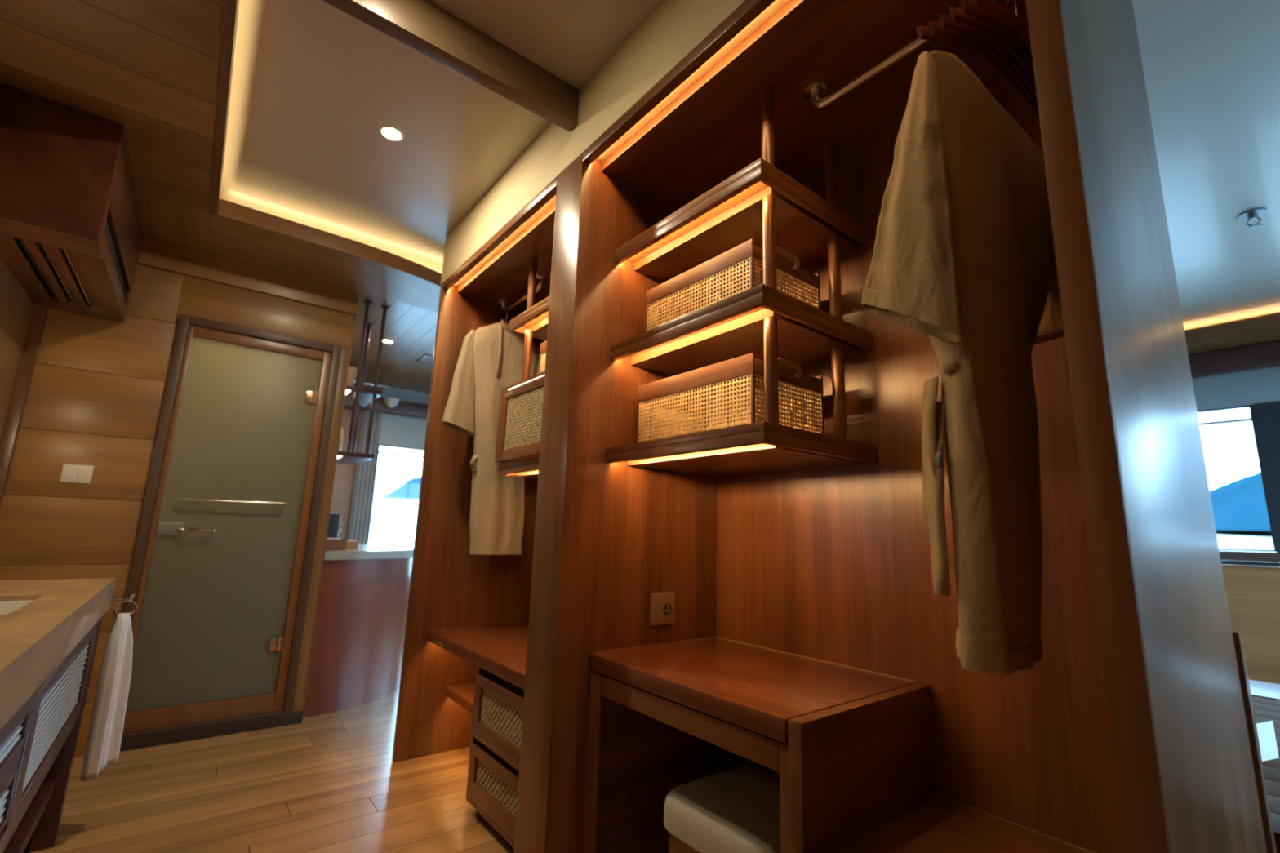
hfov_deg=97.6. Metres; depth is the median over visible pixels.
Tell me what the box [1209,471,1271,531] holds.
mountain
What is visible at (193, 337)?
door frame
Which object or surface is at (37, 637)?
countertop
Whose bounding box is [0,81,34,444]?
wall
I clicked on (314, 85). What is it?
ceiling
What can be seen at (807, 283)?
basket
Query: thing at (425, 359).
ceiling vent
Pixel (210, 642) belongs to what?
door
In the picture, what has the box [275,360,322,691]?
door frame
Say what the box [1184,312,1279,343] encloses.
trim
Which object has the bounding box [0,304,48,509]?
trim
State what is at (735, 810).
stool
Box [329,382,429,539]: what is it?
wall
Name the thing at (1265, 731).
folded card
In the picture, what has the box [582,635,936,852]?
desk
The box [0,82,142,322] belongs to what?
wall cabinet
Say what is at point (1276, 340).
trim
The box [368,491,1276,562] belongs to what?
sea
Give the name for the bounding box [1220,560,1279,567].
trim
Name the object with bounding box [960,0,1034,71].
hanger
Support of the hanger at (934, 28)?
hanging from the hanging rod at (813, 91)
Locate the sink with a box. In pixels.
[0,600,35,615]
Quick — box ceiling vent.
[415,354,433,365]
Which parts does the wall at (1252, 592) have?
wall panel, wall panel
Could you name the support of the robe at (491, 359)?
hanging from the hanger at (476, 328)
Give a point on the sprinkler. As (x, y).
(1251, 215)
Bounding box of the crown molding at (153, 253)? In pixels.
[137,236,359,315]
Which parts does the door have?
frame, lock plate, lever handle, frame, frame, frame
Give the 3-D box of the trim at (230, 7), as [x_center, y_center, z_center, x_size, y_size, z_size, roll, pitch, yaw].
[-0.397,-1.353,0.641,0.030,0.081,5.120,10,-14,-37]
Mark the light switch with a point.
(73, 473)
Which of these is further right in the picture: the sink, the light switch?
the light switch
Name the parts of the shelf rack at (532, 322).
shelf, post, under panel, shelf, post, under panel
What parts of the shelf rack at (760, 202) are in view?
shelf, shelf, shelf, under panel, under panel, under panel, post, post, post, post, post, post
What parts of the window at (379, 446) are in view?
frame, frame, frame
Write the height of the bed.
0.455 m
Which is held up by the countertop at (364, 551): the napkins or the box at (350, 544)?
the box at (350, 544)
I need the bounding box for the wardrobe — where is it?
[391,0,1266,852]
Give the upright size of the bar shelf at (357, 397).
1.005 m
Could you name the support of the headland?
on the sea
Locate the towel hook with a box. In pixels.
[107,588,137,616]
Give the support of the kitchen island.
on the floor
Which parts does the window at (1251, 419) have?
frame, frame, frame, frame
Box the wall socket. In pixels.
[649,591,675,626]
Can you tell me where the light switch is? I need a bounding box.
[59,463,93,484]
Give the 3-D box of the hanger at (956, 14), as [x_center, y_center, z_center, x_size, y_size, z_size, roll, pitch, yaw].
[0.758,-0.834,1.170,0.423,0.252,0.021,8,-12,-30]
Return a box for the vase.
[346,366,356,386]
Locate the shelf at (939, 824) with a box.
[835,794,1095,852]
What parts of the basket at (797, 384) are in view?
corner post, cane panel, cane panel, corner post, cane panel, cane panel, strap handle, corner post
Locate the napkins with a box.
[326,537,341,539]
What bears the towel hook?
attached to the countertop at (37, 637)
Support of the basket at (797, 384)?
on the shelf rack at (760, 202)
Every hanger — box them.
[467,302,511,333]
[915,0,1039,119]
[927,21,1038,107]
[937,0,1037,97]
[948,0,1035,85]
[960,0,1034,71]
[972,0,1032,55]
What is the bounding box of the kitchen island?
[302,556,413,717]
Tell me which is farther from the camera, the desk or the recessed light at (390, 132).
the recessed light at (390, 132)
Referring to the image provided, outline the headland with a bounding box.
[379,475,421,499]
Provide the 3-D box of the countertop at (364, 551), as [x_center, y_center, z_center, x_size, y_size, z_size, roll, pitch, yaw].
[-1.962,0.877,3.963,0.707,0.050,1.410,10,-14,-37]
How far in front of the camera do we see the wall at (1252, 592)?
3.78 m
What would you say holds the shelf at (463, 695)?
attached to the wardrobe
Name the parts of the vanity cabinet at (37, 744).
rail, rail, rail, drawer rail, rail, rail, rail, rail, rail, leg, rail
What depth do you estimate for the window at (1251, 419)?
3.88 m
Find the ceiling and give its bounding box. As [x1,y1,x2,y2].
[0,0,1279,394]
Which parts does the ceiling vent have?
frame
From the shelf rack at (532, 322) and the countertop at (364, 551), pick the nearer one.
the shelf rack at (532, 322)
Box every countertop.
[0,577,115,729]
[324,543,413,559]
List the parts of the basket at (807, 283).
corner post, cane panel, cane panel, corner post, cane panel, strap handle, cane panel, corner post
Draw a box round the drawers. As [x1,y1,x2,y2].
[466,666,524,849]
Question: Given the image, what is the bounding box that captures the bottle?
[337,427,343,450]
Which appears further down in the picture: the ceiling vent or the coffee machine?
the coffee machine
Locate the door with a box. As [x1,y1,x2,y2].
[119,314,342,751]
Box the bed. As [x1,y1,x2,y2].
[1248,680,1279,852]
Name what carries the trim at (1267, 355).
attached to the wall at (1252, 592)
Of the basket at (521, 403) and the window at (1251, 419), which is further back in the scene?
the window at (1251, 419)
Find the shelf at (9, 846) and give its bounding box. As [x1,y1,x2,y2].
[3,784,41,852]
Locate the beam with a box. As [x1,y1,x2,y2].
[322,0,579,131]
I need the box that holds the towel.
[80,612,133,781]
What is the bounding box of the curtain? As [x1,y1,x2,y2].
[347,409,382,543]
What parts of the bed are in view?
rail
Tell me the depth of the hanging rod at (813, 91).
1.45 m
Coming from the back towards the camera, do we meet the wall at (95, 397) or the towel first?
the wall at (95, 397)
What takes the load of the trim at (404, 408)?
attached to the wall at (395, 430)
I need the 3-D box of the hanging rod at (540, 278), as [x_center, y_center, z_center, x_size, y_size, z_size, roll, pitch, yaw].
[-0.625,-0.679,2.942,0.064,0.065,0.492,10,-14,-37]
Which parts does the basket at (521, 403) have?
door rail, woven panel, door rail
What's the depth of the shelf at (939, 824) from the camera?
1.19 m
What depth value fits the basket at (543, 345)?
2.43 m
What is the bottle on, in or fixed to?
on the bar shelf at (357, 397)
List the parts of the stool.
seat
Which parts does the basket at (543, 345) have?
corner post, cane panel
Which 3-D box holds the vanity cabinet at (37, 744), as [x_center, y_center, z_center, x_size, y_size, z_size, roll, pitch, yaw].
[-1.471,0.840,0.982,0.496,0.726,2.040,10,-14,-37]
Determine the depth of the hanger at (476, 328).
2.91 m
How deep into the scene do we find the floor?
2.17 m
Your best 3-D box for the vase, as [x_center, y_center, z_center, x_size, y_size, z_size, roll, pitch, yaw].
[-1.813,-0.307,3.509,0.068,0.130,0.068,10,-14,-37]
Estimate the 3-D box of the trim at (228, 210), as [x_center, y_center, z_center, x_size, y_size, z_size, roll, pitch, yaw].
[-0.015,-0.635,4.371,5.296,0.081,0.309,10,-14,-38]
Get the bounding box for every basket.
[494,371,544,462]
[538,340,546,373]
[636,352,824,442]
[644,239,820,331]
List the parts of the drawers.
frame rail, frame rail, woven panel, frame rail, frame rail, woven panel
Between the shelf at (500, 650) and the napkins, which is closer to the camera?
the shelf at (500, 650)
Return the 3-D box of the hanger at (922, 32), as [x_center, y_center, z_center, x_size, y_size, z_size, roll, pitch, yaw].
[0.728,-0.828,1.201,0.423,0.255,0.021,7,-12,-25]
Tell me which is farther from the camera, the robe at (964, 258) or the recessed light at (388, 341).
the recessed light at (388, 341)
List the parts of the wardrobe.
panel, trim, panel, dividing post, trim, panel, panel, panel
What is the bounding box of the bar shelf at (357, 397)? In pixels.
[336,300,390,465]
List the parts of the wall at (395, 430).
wall panel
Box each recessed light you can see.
[378,124,404,141]
[382,338,393,343]
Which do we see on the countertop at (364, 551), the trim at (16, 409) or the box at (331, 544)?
the box at (331, 544)
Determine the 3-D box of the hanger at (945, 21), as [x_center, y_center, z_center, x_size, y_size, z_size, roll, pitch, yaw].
[0.750,-0.832,1.181,0.423,0.252,0.021,8,-12,-28]
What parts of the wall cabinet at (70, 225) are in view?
panel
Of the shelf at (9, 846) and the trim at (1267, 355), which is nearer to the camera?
the shelf at (9, 846)
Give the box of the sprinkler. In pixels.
[1238,208,1266,230]
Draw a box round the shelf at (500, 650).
[426,622,528,689]
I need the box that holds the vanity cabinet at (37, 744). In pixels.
[0,616,102,852]
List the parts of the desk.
panel, panel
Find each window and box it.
[366,444,423,543]
[1197,405,1276,551]
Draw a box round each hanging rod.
[497,275,547,313]
[803,7,960,109]
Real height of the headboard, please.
0.902 m
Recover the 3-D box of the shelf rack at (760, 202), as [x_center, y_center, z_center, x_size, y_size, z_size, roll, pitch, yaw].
[0.304,-0.385,1.797,0.508,1.012,0.639,10,-14,-37]
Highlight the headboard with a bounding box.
[1231,631,1276,852]
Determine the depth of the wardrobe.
1.56 m
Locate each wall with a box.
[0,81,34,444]
[0,246,355,755]
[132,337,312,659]
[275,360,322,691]
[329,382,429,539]
[1191,366,1279,684]
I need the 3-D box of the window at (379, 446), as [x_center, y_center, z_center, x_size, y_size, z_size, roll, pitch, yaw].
[-1.908,0.985,6.176,2.021,1.346,0.048,10,-14,-37]
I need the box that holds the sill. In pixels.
[1219,551,1279,562]
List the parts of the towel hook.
plate, arm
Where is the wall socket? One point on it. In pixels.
(662, 607)
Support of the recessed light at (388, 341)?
in the ceiling
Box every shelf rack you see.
[497,259,549,478]
[606,90,879,476]
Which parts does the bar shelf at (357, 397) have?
post, post, post, post, post, post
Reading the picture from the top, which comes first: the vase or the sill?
the vase
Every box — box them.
[324,538,346,550]
[346,541,358,549]
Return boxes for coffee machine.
[326,513,342,537]
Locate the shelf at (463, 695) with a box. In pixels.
[445,682,475,713]
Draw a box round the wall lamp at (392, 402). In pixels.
[384,397,399,408]
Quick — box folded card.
[1256,720,1279,761]
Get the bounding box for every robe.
[442,319,542,555]
[861,50,1065,675]
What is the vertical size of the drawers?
0.516 m
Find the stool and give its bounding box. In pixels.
[663,765,780,852]
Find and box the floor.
[23,687,514,852]
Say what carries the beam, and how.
attached to the ceiling
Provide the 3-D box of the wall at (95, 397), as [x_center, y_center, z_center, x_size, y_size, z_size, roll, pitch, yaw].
[-2.314,0.295,2.870,1.318,2.450,0.062,10,-14,-37]
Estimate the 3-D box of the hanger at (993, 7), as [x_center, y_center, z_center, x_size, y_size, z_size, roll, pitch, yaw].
[0.776,-0.838,1.148,0.423,0.252,0.021,9,-13,-32]
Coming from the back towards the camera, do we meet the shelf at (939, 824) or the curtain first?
the curtain
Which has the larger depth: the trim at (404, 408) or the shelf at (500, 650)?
the trim at (404, 408)
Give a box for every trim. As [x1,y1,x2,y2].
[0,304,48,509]
[209,0,239,215]
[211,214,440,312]
[217,198,441,288]
[343,396,428,419]
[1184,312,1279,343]
[1188,339,1279,355]
[1188,341,1279,378]
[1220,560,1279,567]
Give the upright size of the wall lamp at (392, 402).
0.085 m

